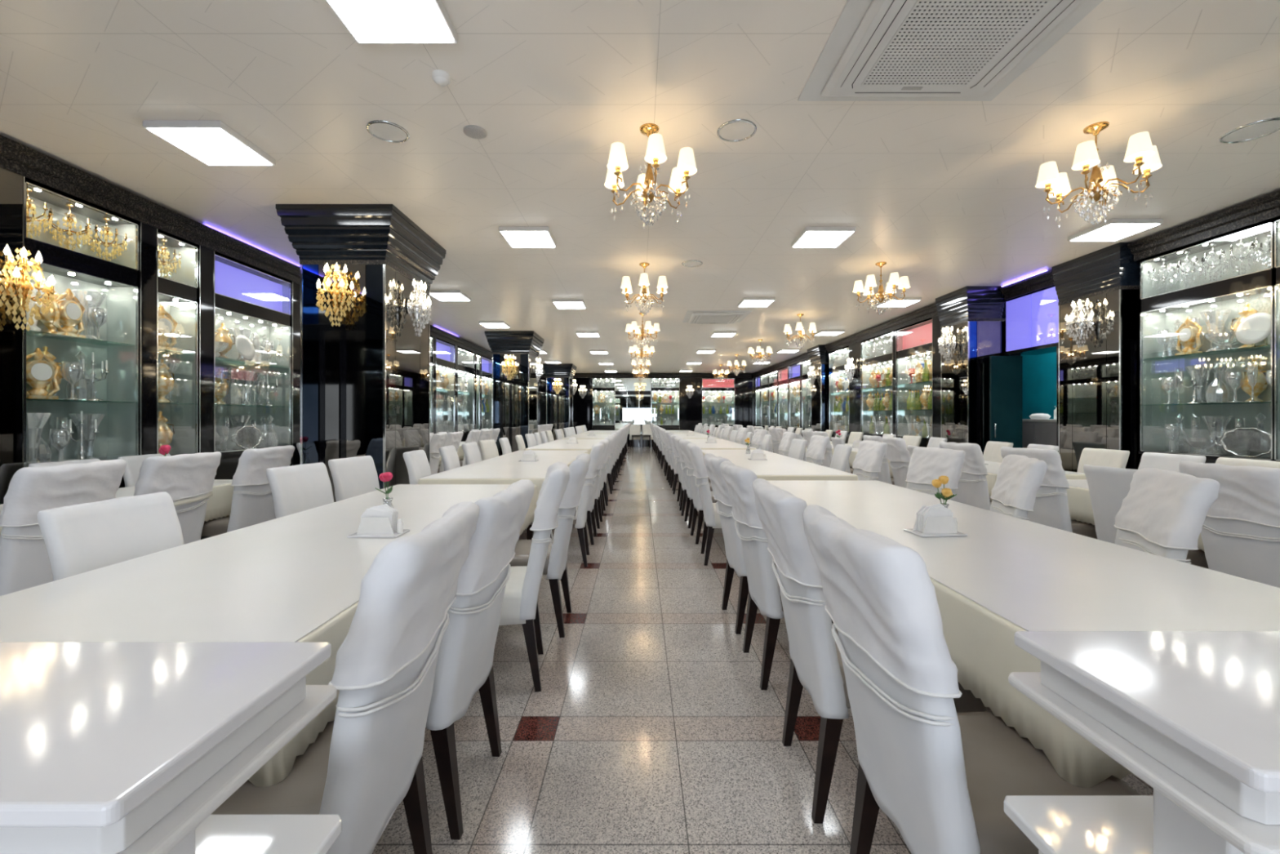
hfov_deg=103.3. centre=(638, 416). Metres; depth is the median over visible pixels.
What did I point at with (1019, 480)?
covered chair
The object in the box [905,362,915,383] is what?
candelabra
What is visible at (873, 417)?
candelabra
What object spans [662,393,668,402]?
mantel clock
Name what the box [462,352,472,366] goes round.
crystal pendant
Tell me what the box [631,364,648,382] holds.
chandelier
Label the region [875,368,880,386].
urn
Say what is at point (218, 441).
crystal bowl
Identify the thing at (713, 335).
diffuser
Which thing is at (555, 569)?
covered chair
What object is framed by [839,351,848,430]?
mirror
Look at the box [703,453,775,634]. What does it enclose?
covered chair
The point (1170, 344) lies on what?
decanter
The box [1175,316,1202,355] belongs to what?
mantel clock
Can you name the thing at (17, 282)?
chandelier
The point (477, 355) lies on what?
pilaster
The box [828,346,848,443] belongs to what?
display cabinet
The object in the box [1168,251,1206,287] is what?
chandelier
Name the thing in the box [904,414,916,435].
crystal vase
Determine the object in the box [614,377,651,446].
wall mirror
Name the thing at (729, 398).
plate
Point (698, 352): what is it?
diffuser
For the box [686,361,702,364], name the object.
ceiling light
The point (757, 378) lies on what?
display cabinet
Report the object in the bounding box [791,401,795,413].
porcelain figurine
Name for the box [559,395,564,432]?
mirror
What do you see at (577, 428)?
covered chair
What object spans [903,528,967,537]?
tray
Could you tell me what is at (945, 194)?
ceiling
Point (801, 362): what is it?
pilaster
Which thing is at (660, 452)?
covered chair
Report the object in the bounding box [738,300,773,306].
diffuser
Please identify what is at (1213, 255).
chandelier
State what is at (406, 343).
mirror
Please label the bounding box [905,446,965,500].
covered chair
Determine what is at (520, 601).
covered chair
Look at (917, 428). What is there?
goblet
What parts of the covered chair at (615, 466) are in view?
leg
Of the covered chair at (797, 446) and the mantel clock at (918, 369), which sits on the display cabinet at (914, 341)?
the mantel clock at (918, 369)
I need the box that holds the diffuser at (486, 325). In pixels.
[480,323,509,328]
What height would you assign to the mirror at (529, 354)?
2.580 m
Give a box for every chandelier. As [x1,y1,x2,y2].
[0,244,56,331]
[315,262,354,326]
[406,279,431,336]
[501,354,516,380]
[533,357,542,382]
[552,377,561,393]
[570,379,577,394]
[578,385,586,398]
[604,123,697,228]
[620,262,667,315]
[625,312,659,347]
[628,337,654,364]
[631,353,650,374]
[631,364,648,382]
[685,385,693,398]
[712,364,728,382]
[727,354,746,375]
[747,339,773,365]
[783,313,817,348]
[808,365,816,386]
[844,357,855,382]
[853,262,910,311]
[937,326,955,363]
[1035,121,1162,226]
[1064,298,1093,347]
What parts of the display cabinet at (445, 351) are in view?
backlit panel, frame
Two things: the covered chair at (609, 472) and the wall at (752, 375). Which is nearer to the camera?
the covered chair at (609, 472)
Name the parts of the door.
handle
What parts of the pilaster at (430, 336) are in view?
frame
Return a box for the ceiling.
[0,0,1279,373]
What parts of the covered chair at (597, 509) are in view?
leg, leg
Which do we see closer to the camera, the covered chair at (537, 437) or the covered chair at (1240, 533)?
the covered chair at (1240, 533)
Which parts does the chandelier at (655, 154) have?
lamp shade, lamp shade, arm, arm, lamp shade, arm, arm, lamp shade, arm, arm, lamp shade, lamp shade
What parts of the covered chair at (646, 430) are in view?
seat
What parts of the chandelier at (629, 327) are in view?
lamp shade, lamp shade, lamp shade, lamp shade, lamp shade, lamp shade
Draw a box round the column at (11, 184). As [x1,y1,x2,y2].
[0,167,24,504]
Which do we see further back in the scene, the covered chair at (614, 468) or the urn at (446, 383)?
the urn at (446, 383)
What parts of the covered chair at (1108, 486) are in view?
seat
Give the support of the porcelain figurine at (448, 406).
on the display cabinet at (445, 351)
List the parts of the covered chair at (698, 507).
leg, leg, seat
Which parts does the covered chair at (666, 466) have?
leg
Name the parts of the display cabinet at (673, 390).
frame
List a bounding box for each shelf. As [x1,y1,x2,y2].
[26,329,133,346]
[26,398,122,402]
[158,348,192,354]
[158,402,177,404]
[214,355,284,367]
[214,404,286,407]
[435,387,453,391]
[832,391,848,393]
[862,385,892,389]
[900,380,932,385]
[908,408,932,410]
[1144,344,1271,359]
[1146,401,1271,405]
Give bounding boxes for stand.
[0,641,342,853]
[1004,631,1279,853]
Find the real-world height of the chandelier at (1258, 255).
0.353 m
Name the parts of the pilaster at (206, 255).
panel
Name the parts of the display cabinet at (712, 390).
frame, backlit panel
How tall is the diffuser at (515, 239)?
0.006 m
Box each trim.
[0,134,539,377]
[541,373,751,377]
[751,303,937,377]
[999,269,1054,300]
[1004,342,1058,355]
[1056,345,1058,452]
[1127,191,1279,261]
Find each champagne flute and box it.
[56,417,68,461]
[222,416,231,450]
[249,419,257,448]
[258,374,266,405]
[1173,367,1183,404]
[1190,417,1199,453]
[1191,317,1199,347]
[1233,417,1244,456]
[1245,361,1257,402]
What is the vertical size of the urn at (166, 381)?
0.411 m
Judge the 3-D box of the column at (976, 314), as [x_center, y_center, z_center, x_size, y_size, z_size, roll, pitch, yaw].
[5.135,-0.300,7.750,0.730,3.200,0.780,0,0,0]
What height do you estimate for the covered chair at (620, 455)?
1.055 m
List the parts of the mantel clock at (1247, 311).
handle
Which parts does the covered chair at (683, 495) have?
leg, leg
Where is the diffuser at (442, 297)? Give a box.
[429,293,470,301]
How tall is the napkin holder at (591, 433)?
0.140 m
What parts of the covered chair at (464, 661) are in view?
leg, leg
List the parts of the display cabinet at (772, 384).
frame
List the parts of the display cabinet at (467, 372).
frame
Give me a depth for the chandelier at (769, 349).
12.45 m
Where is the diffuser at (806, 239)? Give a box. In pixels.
[793,231,853,247]
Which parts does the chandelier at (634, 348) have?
lamp shade, lamp shade, lamp shade, lamp shade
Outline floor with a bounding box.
[372,446,1153,853]
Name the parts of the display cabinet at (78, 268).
frame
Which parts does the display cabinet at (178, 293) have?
frame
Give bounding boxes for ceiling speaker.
[365,120,409,142]
[681,260,702,266]
[716,119,756,142]
[1218,117,1279,143]
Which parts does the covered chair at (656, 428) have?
leg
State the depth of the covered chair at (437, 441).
7.53 m
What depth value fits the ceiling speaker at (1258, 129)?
3.36 m
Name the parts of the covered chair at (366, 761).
seat, leg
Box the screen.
[1005,284,1058,351]
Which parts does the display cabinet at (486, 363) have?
backlit panel, frame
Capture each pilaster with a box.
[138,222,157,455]
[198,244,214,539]
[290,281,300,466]
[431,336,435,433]
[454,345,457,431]
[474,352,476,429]
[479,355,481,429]
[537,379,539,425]
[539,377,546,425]
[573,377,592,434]
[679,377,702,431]
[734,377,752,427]
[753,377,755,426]
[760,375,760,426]
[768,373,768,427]
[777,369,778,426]
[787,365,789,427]
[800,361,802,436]
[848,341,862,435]
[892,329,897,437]
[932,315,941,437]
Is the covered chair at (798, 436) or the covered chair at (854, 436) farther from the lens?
the covered chair at (854, 436)
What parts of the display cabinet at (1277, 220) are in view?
frame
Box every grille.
[697,315,733,323]
[861,0,1051,85]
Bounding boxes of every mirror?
[26,195,106,462]
[158,243,170,454]
[324,330,339,502]
[346,330,366,457]
[386,265,395,487]
[395,271,419,484]
[419,285,428,461]
[435,367,443,431]
[457,351,463,430]
[481,378,483,428]
[500,354,520,378]
[502,381,509,441]
[511,381,520,452]
[528,354,530,433]
[530,355,535,433]
[535,358,537,432]
[551,377,564,392]
[553,395,556,439]
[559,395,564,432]
[569,377,572,426]
[572,379,573,426]
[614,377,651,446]
[615,377,650,391]
[651,378,678,425]
[702,391,733,425]
[786,385,787,426]
[797,382,799,416]
[811,366,813,431]
[813,364,818,431]
[818,364,820,431]
[825,364,829,384]
[827,386,828,429]
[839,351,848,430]
[873,337,892,434]
[911,354,932,435]
[942,327,947,442]
[947,323,962,443]
[962,321,967,442]
[976,320,999,359]
[980,362,986,454]
[1060,302,1072,471]
[1072,293,1106,471]
[1106,289,1119,449]
[1130,288,1140,339]
[1135,344,1141,469]
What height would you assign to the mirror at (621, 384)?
0.550 m
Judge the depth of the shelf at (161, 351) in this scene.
4.85 m
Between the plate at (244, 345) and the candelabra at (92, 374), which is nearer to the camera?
the candelabra at (92, 374)
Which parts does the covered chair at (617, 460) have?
leg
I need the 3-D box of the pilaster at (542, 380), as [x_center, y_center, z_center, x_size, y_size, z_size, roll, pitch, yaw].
[-4.157,-0.193,22.134,0.307,2.985,0.432,0,0,0]
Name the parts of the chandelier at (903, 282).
lamp shade, arm, lamp shade, lamp shade, arm, arm, arm, lamp shade, lamp shade, arm, lamp shade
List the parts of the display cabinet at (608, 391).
frame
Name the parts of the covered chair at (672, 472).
leg, leg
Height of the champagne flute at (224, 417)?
0.373 m
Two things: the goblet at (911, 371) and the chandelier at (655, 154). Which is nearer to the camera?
the chandelier at (655, 154)
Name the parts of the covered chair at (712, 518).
leg, leg, seat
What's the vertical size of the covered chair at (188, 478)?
1.055 m
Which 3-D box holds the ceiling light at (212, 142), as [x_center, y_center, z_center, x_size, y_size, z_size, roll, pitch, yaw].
[-2.930,-1.874,3.490,0.500,0.052,0.500,0,0,0]
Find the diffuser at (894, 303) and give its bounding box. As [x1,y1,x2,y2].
[877,300,919,306]
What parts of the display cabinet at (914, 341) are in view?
frame, backlit panel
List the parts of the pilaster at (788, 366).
panel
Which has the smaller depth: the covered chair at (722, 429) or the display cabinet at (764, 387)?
the covered chair at (722, 429)
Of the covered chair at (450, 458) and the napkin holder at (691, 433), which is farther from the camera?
the napkin holder at (691, 433)
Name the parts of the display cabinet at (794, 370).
frame, backlit panel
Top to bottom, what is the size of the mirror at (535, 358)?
2.580 m
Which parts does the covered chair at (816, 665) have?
leg, leg, seat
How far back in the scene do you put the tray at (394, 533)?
2.30 m
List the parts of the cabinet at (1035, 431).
drawer, drawer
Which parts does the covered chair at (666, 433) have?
leg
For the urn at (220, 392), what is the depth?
5.41 m
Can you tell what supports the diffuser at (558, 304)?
attached to the ceiling light at (559, 304)
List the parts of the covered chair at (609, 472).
leg, leg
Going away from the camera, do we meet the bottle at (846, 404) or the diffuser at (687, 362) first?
the bottle at (846, 404)
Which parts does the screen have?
backlit panel, backlit panel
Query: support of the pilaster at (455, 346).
on the floor
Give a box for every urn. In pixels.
[26,346,69,395]
[35,287,62,333]
[158,358,175,402]
[158,410,174,453]
[214,323,235,358]
[214,367,232,404]
[440,372,448,389]
[483,381,488,395]
[651,392,657,402]
[657,404,664,413]
[715,392,722,402]
[763,391,767,400]
[792,385,797,397]
[795,415,799,427]
[835,416,840,431]
[837,376,844,391]
[840,415,846,431]
[866,391,875,410]
[868,369,875,387]
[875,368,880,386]
[882,391,889,410]
[888,368,892,385]
[912,415,921,435]
[919,385,929,408]
[927,360,932,380]
[928,361,932,380]
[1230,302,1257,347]
[1235,359,1267,401]
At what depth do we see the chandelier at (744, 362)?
15.42 m
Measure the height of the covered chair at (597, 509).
1.055 m
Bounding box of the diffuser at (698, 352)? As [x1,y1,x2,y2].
[697,351,715,353]
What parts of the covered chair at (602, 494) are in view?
leg, leg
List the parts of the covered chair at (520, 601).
seat, leg, leg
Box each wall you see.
[540,374,753,426]
[1020,351,1056,418]
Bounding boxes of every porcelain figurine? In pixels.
[26,282,42,331]
[249,333,265,363]
[445,395,452,411]
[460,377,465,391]
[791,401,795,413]
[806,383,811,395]
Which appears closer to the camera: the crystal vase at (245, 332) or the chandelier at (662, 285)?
the crystal vase at (245, 332)
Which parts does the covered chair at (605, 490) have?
leg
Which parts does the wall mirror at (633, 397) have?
panel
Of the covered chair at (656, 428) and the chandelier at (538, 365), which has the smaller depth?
the chandelier at (538, 365)
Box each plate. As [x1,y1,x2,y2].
[235,334,254,361]
[458,380,463,391]
[705,395,711,402]
[726,395,732,401]
[808,385,811,395]
[844,379,848,391]
[1235,312,1271,347]
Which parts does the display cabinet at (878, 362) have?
frame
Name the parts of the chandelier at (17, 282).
flame bulb, arm, flame bulb, arm, stem, arm, flame bulb, arm, arm, flame bulb, flame bulb, arm, arm, flame bulb, flame bulb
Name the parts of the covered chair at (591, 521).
leg, leg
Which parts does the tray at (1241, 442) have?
handle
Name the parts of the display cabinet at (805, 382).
frame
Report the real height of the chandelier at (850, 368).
0.570 m
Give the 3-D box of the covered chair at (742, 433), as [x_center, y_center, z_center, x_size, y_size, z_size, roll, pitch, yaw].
[2.087,0.773,11.381,0.668,1.054,0.512,0,0,-3]
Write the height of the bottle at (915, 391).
0.371 m
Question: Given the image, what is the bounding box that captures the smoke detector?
[431,69,450,86]
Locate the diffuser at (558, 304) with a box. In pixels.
[553,302,585,308]
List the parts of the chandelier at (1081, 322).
arm, arm, stem, arm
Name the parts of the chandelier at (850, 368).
stem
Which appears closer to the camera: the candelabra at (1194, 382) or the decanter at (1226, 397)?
the decanter at (1226, 397)
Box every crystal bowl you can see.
[214,341,228,356]
[214,435,228,451]
[1182,437,1220,454]
[1204,330,1239,350]
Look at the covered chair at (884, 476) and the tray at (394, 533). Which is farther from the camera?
the covered chair at (884, 476)
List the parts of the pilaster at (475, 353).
panel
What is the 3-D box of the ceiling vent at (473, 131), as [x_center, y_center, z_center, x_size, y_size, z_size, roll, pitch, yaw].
[-1.090,-1.890,3.370,0.150,0.020,0.150,0,0,0]
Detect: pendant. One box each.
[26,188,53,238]
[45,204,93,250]
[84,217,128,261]
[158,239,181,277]
[457,350,466,364]
[460,351,469,365]
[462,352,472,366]
[667,378,673,386]
[834,354,844,364]
[839,350,848,364]
[843,348,848,362]
[863,342,875,356]
[868,340,879,356]
[873,338,886,355]
[878,337,892,351]
[884,334,892,352]
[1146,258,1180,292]
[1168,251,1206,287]
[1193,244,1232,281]
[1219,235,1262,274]
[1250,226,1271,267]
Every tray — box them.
[231,425,264,449]
[346,528,409,537]
[458,421,464,431]
[808,420,811,428]
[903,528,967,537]
[1215,426,1271,457]
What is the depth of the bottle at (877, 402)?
10.72 m
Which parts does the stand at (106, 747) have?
moulding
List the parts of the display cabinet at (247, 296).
backlit panel, frame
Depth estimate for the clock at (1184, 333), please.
5.08 m
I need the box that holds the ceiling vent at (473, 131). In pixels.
[463,124,486,138]
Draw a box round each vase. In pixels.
[26,412,51,466]
[68,413,105,459]
[71,289,107,339]
[158,361,179,402]
[158,444,171,456]
[228,415,250,449]
[230,328,252,360]
[234,370,256,404]
[240,372,262,404]
[375,471,394,508]
[435,416,443,431]
[440,394,448,410]
[441,414,451,432]
[457,395,466,411]
[482,399,485,412]
[711,405,715,413]
[744,437,750,453]
[831,414,840,431]
[835,429,842,437]
[841,398,846,411]
[842,416,848,431]
[871,416,880,434]
[878,414,888,434]
[887,416,892,434]
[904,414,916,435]
[919,415,930,426]
[923,416,932,437]
[931,475,956,508]
[1184,364,1214,403]
[1200,309,1231,351]
[1201,415,1232,455]
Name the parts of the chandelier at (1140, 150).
lamp shade, lamp shade, arm, arm, lamp shade, arm, stem, arm, lamp shade, arm, arm, lamp shade, lamp shade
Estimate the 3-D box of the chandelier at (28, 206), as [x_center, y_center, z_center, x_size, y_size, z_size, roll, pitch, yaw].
[-4.465,-1.483,3.697,0.245,0.353,0.262,0,0,-45]
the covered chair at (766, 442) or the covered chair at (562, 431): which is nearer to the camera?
the covered chair at (766, 442)
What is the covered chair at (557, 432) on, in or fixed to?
on the floor
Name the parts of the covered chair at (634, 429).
seat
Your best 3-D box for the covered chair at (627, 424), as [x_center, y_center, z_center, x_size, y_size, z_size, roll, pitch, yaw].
[-0.639,0.772,15.815,0.674,1.055,0.510,0,0,-2]
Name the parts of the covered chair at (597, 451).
leg, seat, leg, leg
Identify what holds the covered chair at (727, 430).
on the floor
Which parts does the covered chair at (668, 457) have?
leg, leg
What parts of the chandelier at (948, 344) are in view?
stem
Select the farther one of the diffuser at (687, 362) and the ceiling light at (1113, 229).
the diffuser at (687, 362)
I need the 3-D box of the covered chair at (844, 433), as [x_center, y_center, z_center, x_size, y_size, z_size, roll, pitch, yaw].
[4.436,0.814,11.689,0.630,0.973,0.475,0,0,-3]
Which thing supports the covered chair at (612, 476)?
on the floor
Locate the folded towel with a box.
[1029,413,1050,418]
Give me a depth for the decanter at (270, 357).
6.11 m
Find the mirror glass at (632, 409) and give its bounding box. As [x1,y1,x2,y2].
[615,395,650,434]
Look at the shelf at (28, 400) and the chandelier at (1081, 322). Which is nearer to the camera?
the shelf at (28, 400)
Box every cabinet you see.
[24,177,138,488]
[157,229,198,455]
[214,251,291,479]
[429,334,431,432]
[435,337,454,433]
[457,346,474,441]
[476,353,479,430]
[481,355,492,429]
[592,377,614,430]
[651,377,679,443]
[702,377,734,435]
[755,375,759,426]
[760,373,768,430]
[768,369,777,427]
[778,366,787,431]
[789,362,799,432]
[801,359,811,430]
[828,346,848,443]
[861,331,892,477]
[896,317,932,447]
[1022,418,1056,448]
[1138,217,1274,462]
[1272,216,1279,461]
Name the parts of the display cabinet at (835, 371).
frame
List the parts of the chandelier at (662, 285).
lamp shade, lamp shade, arm, lamp shade, lamp shade, arm, lamp shade, lamp shade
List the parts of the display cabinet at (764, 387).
frame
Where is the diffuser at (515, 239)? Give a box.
[501,231,555,247]
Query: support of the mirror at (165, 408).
on the display cabinet at (178, 293)
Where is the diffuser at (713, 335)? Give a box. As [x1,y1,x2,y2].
[711,333,735,337]
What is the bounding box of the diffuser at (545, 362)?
[545,361,560,363]
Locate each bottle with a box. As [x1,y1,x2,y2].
[484,399,488,412]
[834,396,838,411]
[838,396,842,411]
[845,395,848,411]
[869,415,875,433]
[873,393,876,410]
[875,393,879,410]
[880,393,884,410]
[884,416,889,434]
[885,367,891,386]
[888,390,892,409]
[906,389,911,409]
[910,390,915,409]
[914,390,916,399]
[915,390,921,409]
[921,417,927,437]
[922,360,928,381]
[927,386,932,408]
[928,416,932,437]
[1053,405,1056,418]
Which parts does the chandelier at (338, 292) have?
flame bulb, arm, arm, flame bulb, arm, stem, arm, arm, flame bulb, arm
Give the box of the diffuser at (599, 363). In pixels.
[599,363,613,364]
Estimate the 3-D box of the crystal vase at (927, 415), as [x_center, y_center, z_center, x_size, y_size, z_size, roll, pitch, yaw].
[5.189,0.178,9.162,0.206,0.383,0.196,0,0,-8]
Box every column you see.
[0,167,24,504]
[275,204,445,502]
[484,330,544,455]
[542,363,577,439]
[807,344,829,431]
[935,285,1009,454]
[1051,242,1141,471]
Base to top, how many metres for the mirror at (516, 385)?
1.890 m
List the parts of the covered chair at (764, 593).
leg, leg, seat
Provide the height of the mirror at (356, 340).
1.890 m
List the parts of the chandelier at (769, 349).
lamp shade, lamp shade, lamp shade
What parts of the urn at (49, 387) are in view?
handle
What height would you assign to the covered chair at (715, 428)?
0.973 m
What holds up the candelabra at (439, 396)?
on the display cabinet at (445, 351)
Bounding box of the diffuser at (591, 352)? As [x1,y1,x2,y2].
[591,351,607,353]
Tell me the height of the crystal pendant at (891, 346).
0.353 m
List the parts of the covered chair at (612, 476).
leg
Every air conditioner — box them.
[682,310,751,323]
[797,0,1103,101]
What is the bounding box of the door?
[989,355,1022,448]
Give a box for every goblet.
[48,428,71,461]
[61,361,84,399]
[88,306,107,340]
[252,379,265,405]
[262,340,274,364]
[875,374,880,386]
[908,368,915,383]
[915,422,922,435]
[1155,328,1171,357]
[1161,377,1177,404]
[1164,423,1181,453]
[1226,371,1244,402]
[1265,369,1271,401]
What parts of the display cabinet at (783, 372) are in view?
frame, backlit panel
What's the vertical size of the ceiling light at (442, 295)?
0.052 m
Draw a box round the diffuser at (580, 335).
[577,333,599,337]
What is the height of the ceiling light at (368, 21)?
0.052 m
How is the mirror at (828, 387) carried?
attached to the column at (818, 356)
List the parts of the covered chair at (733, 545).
leg, leg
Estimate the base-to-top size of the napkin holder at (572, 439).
0.140 m
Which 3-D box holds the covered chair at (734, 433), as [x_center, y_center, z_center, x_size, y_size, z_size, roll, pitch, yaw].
[2.059,0.814,12.110,0.630,0.973,0.475,0,0,-6]
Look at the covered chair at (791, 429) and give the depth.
15.57 m
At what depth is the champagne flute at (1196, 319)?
5.08 m
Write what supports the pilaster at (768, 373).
on the floor
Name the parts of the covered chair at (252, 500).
seat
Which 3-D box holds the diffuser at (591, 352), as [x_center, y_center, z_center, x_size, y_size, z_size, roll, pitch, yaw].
[-1.150,-1.851,14.650,0.464,0.006,0.464,0,0,0]
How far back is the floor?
2.08 m
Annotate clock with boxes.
[26,347,61,399]
[51,288,85,338]
[66,302,80,319]
[158,305,177,351]
[435,369,441,388]
[435,395,438,410]
[593,404,599,413]
[598,393,604,402]
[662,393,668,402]
[797,385,799,397]
[880,368,887,386]
[913,360,923,382]
[915,367,919,374]
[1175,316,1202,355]
[1179,328,1191,341]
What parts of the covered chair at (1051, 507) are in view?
seat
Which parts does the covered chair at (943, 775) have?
leg, seat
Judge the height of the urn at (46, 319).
0.388 m
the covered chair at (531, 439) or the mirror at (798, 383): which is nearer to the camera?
the covered chair at (531, 439)
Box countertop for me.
[1022,418,1056,422]
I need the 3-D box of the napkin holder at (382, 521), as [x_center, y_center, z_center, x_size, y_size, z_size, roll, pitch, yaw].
[-1.200,0.473,2.340,0.220,0.140,0.140,0,0,0]
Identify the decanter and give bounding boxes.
[26,416,51,462]
[66,350,95,399]
[214,417,222,451]
[222,366,241,404]
[228,369,246,404]
[256,416,271,448]
[260,334,271,364]
[262,416,278,448]
[1166,320,1183,355]
[1168,413,1191,453]
[1205,363,1229,403]
[1211,363,1235,403]
[1249,412,1271,458]
[1267,333,1271,344]
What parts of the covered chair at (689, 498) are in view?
leg, leg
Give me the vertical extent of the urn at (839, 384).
0.405 m
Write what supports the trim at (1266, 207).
attached to the pilaster
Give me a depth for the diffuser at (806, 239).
5.28 m
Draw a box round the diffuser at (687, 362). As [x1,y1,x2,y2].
[687,362,701,364]
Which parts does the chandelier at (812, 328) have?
lamp shade, lamp shade, lamp shade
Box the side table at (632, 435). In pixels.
[631,435,650,448]
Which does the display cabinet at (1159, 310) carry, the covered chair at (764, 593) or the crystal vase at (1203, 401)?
the crystal vase at (1203, 401)
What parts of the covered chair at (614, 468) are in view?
leg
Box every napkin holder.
[346,503,409,537]
[518,449,538,461]
[567,436,577,443]
[587,431,595,435]
[687,431,694,435]
[706,435,716,443]
[747,448,767,460]
[851,439,861,448]
[903,502,967,537]
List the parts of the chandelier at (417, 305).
arm, stem, arm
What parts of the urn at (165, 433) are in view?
handle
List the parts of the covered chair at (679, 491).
leg, leg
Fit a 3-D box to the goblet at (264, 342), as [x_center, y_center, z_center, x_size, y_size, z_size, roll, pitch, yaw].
[-4.430,-0.762,6.051,0.117,0.284,0.117,0,0,4]
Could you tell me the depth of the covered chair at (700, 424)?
19.22 m
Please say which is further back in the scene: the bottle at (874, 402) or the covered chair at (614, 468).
the bottle at (874, 402)
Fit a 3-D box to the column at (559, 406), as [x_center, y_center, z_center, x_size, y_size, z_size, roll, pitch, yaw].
[-2.910,-0.300,18.675,1.090,3.200,1.220,0,0,0]
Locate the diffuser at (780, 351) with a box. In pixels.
[778,350,799,352]
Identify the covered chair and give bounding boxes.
[0,458,126,595]
[28,458,100,466]
[36,491,184,581]
[117,453,170,487]
[133,451,221,544]
[201,445,294,536]
[211,501,479,853]
[266,462,333,518]
[296,442,300,457]
[328,455,379,501]
[402,449,431,484]
[426,479,534,839]
[429,432,447,475]
[437,431,462,473]
[439,430,480,466]
[439,445,460,471]
[458,428,492,460]
[461,441,481,465]
[478,439,498,460]
[488,428,500,441]
[498,437,511,454]
[498,461,569,692]
[509,453,591,637]
[515,435,525,450]
[524,433,537,447]
[526,443,604,567]
[533,431,542,444]
[538,424,545,439]
[540,431,547,443]
[541,424,549,444]
[545,430,554,442]
[547,423,553,430]
[550,439,608,545]
[554,429,562,439]
[559,428,564,438]
[563,427,568,436]
[566,427,573,435]
[569,426,575,435]
[575,426,580,433]
[594,436,613,528]
[600,434,615,515]
[603,432,617,506]
[607,430,621,493]
[611,429,621,484]
[613,428,622,482]
[614,427,624,477]
[616,426,626,473]
[618,426,626,468]
[619,425,627,466]
[622,424,629,458]
[624,423,630,454]
[629,424,640,447]
[642,424,653,447]
[650,422,655,451]
[651,423,657,456]
[653,424,658,457]
[653,425,659,459]
[653,425,662,463]
[655,426,664,468]
[657,426,666,473]
[658,427,667,478]
[660,428,671,482]
[662,429,674,488]
[664,431,678,493]
[668,432,681,506]
[670,434,711,515]
[674,436,712,528]
[679,439,717,544]
[686,442,721,565]
[696,422,702,432]
[699,425,703,433]
[702,423,707,434]
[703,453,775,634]
[704,426,708,435]
[707,424,715,435]
[712,426,717,437]
[715,425,723,438]
[719,428,724,439]
[720,461,833,689]
[722,426,733,440]
[729,430,738,442]
[733,424,738,430]
[736,427,748,444]
[743,431,752,446]
[746,425,755,444]
[751,428,766,448]
[752,478,986,823]
[754,426,773,449]
[760,434,771,451]
[765,430,773,452]
[768,426,780,453]
[776,427,786,440]
[778,431,795,456]
[786,426,795,432]
[787,438,807,460]
[795,427,802,434]
[795,433,806,461]
[801,430,822,463]
[802,504,1140,853]
[805,435,829,465]
[813,431,851,467]
[825,429,832,440]
[830,444,852,471]
[831,436,853,473]
[835,431,847,442]
[848,431,863,444]
[852,440,887,479]
[862,435,894,484]
[882,433,896,437]
[882,436,911,488]
[902,435,921,449]
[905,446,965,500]
[906,444,953,500]
[927,436,947,448]
[938,441,991,510]
[982,440,1013,462]
[989,454,1046,520]
[1000,446,1097,538]
[1026,444,1058,451]
[1076,448,1129,473]
[1083,464,1208,568]
[1113,467,1219,564]
[1137,452,1205,472]
[1178,460,1279,587]
[1215,457,1279,468]
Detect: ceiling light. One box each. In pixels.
[142,120,275,165]
[325,0,457,43]
[429,290,471,301]
[479,320,510,328]
[498,226,556,247]
[539,349,547,353]
[544,360,561,363]
[552,299,586,308]
[575,331,599,337]
[589,350,608,353]
[598,361,613,364]
[604,369,617,372]
[679,369,693,371]
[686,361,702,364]
[696,349,715,353]
[711,331,736,337]
[737,297,775,306]
[752,360,770,364]
[777,348,799,352]
[791,226,856,247]
[813,329,844,335]
[875,297,921,306]
[1067,218,1163,241]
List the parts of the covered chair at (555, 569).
seat, leg, leg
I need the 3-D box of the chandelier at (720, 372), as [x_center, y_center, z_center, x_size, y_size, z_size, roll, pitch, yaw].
[3.000,-1.581,18.500,0.576,0.637,0.645,0,0,-2]
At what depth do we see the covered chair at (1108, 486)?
3.33 m
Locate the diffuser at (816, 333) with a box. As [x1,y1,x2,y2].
[815,332,842,335]
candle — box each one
[69,418,71,428]
[80,411,83,420]
[94,418,97,428]
[101,360,103,369]
[105,360,107,368]
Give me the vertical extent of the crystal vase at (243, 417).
0.386 m
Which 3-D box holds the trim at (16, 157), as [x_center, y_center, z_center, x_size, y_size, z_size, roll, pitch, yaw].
[-4.285,-1.781,9.200,0.090,0.182,25.600,0,0,0]
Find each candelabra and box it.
[63,411,98,459]
[78,351,109,400]
[214,373,223,404]
[257,373,278,405]
[438,391,444,410]
[460,395,469,411]
[871,417,880,433]
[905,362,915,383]
[1178,364,1210,403]
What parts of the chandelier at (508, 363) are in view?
stem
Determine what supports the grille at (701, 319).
attached to the air conditioner at (691, 316)

